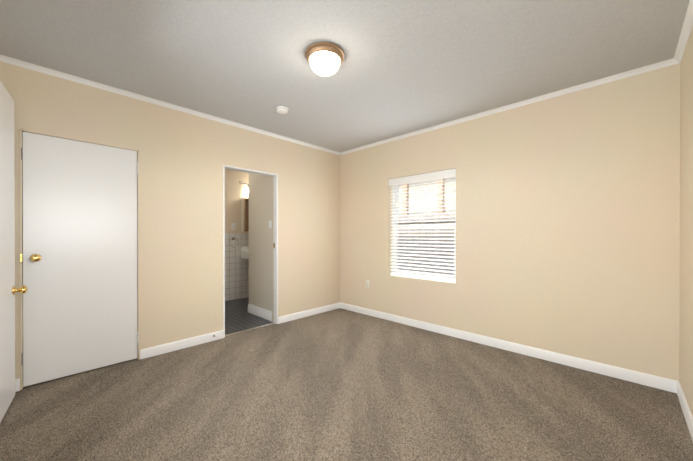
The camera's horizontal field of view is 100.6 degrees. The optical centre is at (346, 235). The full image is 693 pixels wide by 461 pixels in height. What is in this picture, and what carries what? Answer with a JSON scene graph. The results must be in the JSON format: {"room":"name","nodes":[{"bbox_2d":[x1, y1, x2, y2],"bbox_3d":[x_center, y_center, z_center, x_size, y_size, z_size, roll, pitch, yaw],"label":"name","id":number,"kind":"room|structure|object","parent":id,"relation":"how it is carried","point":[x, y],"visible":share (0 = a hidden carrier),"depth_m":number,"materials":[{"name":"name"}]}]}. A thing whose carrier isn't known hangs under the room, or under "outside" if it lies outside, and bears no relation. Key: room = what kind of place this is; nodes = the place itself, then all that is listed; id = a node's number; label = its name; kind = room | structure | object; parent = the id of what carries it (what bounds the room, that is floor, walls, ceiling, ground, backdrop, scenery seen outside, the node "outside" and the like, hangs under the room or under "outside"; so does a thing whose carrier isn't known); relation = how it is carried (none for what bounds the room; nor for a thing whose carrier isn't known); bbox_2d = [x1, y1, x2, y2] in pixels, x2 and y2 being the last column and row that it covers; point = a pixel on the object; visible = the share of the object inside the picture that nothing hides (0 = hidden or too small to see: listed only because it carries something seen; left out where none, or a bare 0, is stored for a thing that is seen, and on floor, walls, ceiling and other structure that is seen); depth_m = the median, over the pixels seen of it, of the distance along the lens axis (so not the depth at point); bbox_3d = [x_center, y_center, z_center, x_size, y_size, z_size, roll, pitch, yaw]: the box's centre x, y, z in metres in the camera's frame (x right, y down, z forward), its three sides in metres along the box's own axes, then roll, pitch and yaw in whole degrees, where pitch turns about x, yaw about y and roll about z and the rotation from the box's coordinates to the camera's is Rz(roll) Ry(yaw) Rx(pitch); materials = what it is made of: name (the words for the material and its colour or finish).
{"room":"empty bedroom","nodes":[
{"label":"empty bedroom","id":0,"kind":"room"},
{"bbox_2d":[0,61,339,378],"bbox_3d":[-1.349,-0.071,3.341,0.120,2.440,3.780,0,0,44],"label":"wall","id":1,"kind":"structure","parent":0,"point":[184,157],"depth_m":2.96,"materials":[{"name":"beige paint"}]},
{"bbox_2d":[0,80,27,422],"bbox_3d":[-2.103,0.094,1.758,0.807,2.093,0.184,0,0,44],"label":"entry door","id":2,"kind":"structure","parent":1,"relation":"in","point":[8,289],"depth_m":1.89,"materials":[{"name":"white paint"}]},
{"bbox_2d":[19,129,139,389],"bbox_3d":[-2.216,0.179,2.442,0.124,1.945,0.737,0,0,44],"label":"door frame","id":3,"kind":"structure","parent":1,"relation":"attached to","point":[21,131],"depth_m":2.18,"materials":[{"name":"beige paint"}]},
{"bbox_2d":[23,132,138,386],"bbox_3d":[-2.165,0.180,2.399,0.107,1.914,0.712,0,0,44],"label":"closet door","id":4,"kind":"structure","parent":1,"relation":"in","point":[80,254],"depth_m":2.37,"materials":[{"name":"white paint"}]},
{"bbox_2d":[0,55,339,154],"bbox_3d":[-1.304,-1.274,3.273,0.034,0.034,3.390,0,0,44],"label":"crown molding","id":5,"kind":"structure","parent":1,"relation":"attached to","point":[3,58],"depth_m":2.65,"materials":[{"name":"white paint"}]},
{"bbox_2d":[140,330,223,359],"bbox_3d":[-1.645,1.106,2.943,0.013,0.088,0.773,0,0,44],"label":"baseboard","id":6,"kind":"structure","parent":1,"relation":"attached to","point":[185,343],"depth_m":2.90,"materials":[{"name":"white paint"}]},
{"bbox_2d":[223,165,277,337],"bbox_3d":[-1.177,0.178,3.518,0.121,1.940,0.707,0,0,44],"label":"door frame","id":7,"kind":"structure","parent":1,"relation":"attached to","point":[274,248],"depth_m":3.72,"materials":[{"name":"white paint"}]},
{"bbox_2d":[278,303,338,323],"bbox_3d":[-0.499,1.103,4.128,0.013,0.088,1.110,0,0,44],"label":"baseboard","id":8,"kind":"structure","parent":1,"relation":"attached to","point":[306,313],"depth_m":4.06,"materials":[{"name":"white paint"}]},
{"bbox_2d":[225,169,248,300],"bbox_3d":[-2.085,-0.076,5.096,0.120,2.440,2.440,0,0,44],"label":"wall","id":9,"kind":"structure","parent":0,"point":[236,277],"depth_m":5.12,"materials":[{"name":"white tile"}]},
{"bbox_2d":[239,181,248,193],"bbox_3d":[-1.673,-0.864,5.322,0.154,0.205,0.660,0,0,44],"label":"sconce","id":10,"kind":"object","parent":9,"relation":"attached to","point":[247,191],"visible":0.25,"depth_m":5.16,"materials":[{"name":"grey metal"}]},
{"bbox_2d":[240,244,248,270],"bbox_3d":[-1.588,0.404,5.215,0.430,0.560,0.500,0,0,44],"label":"wall-mounted sink","id":11,"kind":"object","parent":9,"relation":"attached to","point":[244,252],"visible":0.1,"depth_m":5.10,"materials":[{"name":"white ceramic"}]},
{"bbox_2d":[241,197,248,231],"bbox_3d":[-1.712,-0.367,5.319,0.103,0.620,0.440,0,0,44],"label":"mirrored medicine cabinet","id":12,"kind":"object","parent":9,"relation":"attached to","point":[244,214],"visible":0.46,"depth_m":5.16,"materials":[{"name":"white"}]},
{"bbox_2d":[225,297,272,334],"bbox_3d":[-1.970,1.179,4.000,1.815,0.056,3.980,0,0,44],"label":"floor","id":13,"kind":"structure","parent":0,"point":[239,316],"depth_m":3.98,"materials":[{"name":"grey tile"}]},
{"bbox_2d":[225,323,274,335],"bbox_3d":[-1.174,1.148,3.517,0.040,0.008,0.671,0,0,44],"label":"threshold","id":14,"kind":"structure","parent":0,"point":[249,329],"depth_m":3.50,"materials":[{"name":"silver metal"}]},
{"bbox_2d":[249,173,271,311],"bbox_3d":[-1.181,-0.073,4.096,0.690,2.440,0.100,0,0,44],"label":"wall","id":15,"kind":"structure","parent":0,"point":[260,243],"depth_m":4.06,"materials":[{"name":"paint"}]},
{"bbox_2d":[248,304,271,320],"bbox_3d":[-1.193,1.084,4.099,0.706,0.125,0.116,0,0,44],"label":"baseboard","id":16,"kind":"structure","parent":15,"relation":"attached to","point":[260,312],"depth_m":4.03,"materials":[{"name":"white paint"}]},
{"bbox_2d":[0,0,689,151],"bbox_3d":[-1.025,-1.339,2.313,5.510,0.100,5.080,0,0,44],"label":"ceiling","id":17,"kind":"structure","parent":0,"point":[407,66],"depth_m":2.02,"materials":[{"name":"white paint"}]},
{"bbox_2d":[276,106,287,113],"bbox_3d":[-0.657,-1.270,2.931,0.124,0.040,0.124,0,0,44],"label":"smoke detector","id":18,"kind":"object","parent":17,"relation":"attached to","point":[281,110],"visible":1,"depth_m":2.90,"materials":[{"name":"white plastic"}]},
{"bbox_2d":[305,42,344,76],"bbox_3d":[-0.154,-1.211,2.049,0.282,0.154,0.282,0,0,44],"label":"flush-mount ceiling light","id":19,"kind":"object","parent":17,"relation":"attached to","point":[324,59],"visible":1,"depth_m":1.97,"materials":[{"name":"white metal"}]},
{"bbox_2d":[0,308,692,460],"bbox_3d":[-0.421,1.183,1.639,3.695,0.060,4.940,0,0,44],"label":"floor carpet","id":20,"kind":"object","parent":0,"point":[339,384],"visible":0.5,"depth_m":1.94,"materials":[{"name":"brown carpet"}]},
{"bbox_2d":[340,63,679,380],"bbox_3d":[1.217,-0.071,3.376,3.520,2.440,0.160,0,0,44],"label":"wall","id":21,"kind":"structure","parent":0,"point":[568,224],"depth_m":2.62,"materials":[{"name":"beige paint"}]},
{"bbox_2d":[392,177,455,280],"bbox_3d":[0.986,-0.102,3.665,0.935,1.320,0.066,0,0,44],"label":"window","id":22,"kind":"structure","parent":21,"relation":"in","point":[397,201],"depth_m":3.70,"materials":[{"name":"white plastic"}]},
{"bbox_2d":[388,168,455,283],"bbox_3d":[0.929,-0.105,3.606,0.927,1.309,0.082,0,0,44],"label":"window blinds","id":23,"kind":"object","parent":22,"relation":"attached to","point":[443,174],"visible":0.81,"depth_m":3.57,"materials":[{"name":"white plastic"}]},
{"bbox_2d":[339,302,674,392],"bbox_3d":[1.158,1.105,3.317,3.520,0.088,0.013,0,0,44],"label":"baseboard","id":24,"kind":"structure","parent":21,"relation":"attached to","point":[669,385],"depth_m":2.70,"materials":[{"name":"white paint"}]},
{"bbox_2d":[340,59,679,154],"bbox_3d":[1.150,-1.274,3.303,3.520,0.034,0.034,0,0,44],"label":"crown molding","id":25,"kind":"structure","parent":21,"relation":"attached to","point":[665,63],"depth_m":2.70,"materials":[{"name":"white paint"}]},
{"bbox_2d":[679,25,692,416],"bbox_3d":[1.266,-0.065,0.809,0.120,2.440,3.780,0,0,44],"label":"wall","id":26,"kind":"structure","parent":0,"point":[686,244],"depth_m":1.86,"materials":[{"name":"beige paint"}]},
{"bbox_2d":[672,0,692,63],"bbox_3d":[1.201,-1.268,0.849,0.034,0.034,3.390,0,0,44],"label":"crown molding","id":27,"kind":"structure","parent":26,"relation":"attached to","point":[684,35],"depth_m":1.82,"materials":[{"name":"white paint"}]},
{"bbox_2d":[675,380,692,440],"bbox_3d":[1.198,1.111,0.837,0.013,0.088,3.480,0,0,44],"label":"baseboard","id":28,"kind":"structure","parent":26,"relation":"attached to","point":[678,389],"depth_m":1.83,"materials":[{"name":"white paint"}]},
{"label":"outside","id":29,"kind":"structure","parent":0,"visible":0},
{"bbox_3d":[5.048,1.489,6.993,20.000,0.100,10.360,0,0,44],"label":"ground","id":30,"kind":"structure","parent":29,"visible":0},
{"bbox_2d":[403,179,444,214],"bbox_3d":[1.823,-0.020,6.533,6.000,2.920,0.140,0,0,44],"label":"posts","id":31,"kind":"object","parent":30,"relation":"on","point":[440,197],"depth_m":6.28,"materials":[{"name":"beige wood"}]},
{"bbox_2d":[397,212,454,274],"bbox_3d":[1.812,0.519,5.084,14.000,1.850,0.080,0,0,44],"label":"fence","id":32,"kind":"object","parent":30,"relation":"on","point":[438,215],"depth_m":5.37,"materials":[{"name":"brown wood"}]},
{"bbox_2d":[399,177,454,214],"bbox_3d":[3.203,-0.810,6.518,18.000,4.500,0.600,0,0,44],"label":"neighbouring house","id":33,"kind":"structure","parent":30,"relation":"on","point":[431,194],"depth_m":7.56,"materials":[{"name":"beige paint"}]}
]}

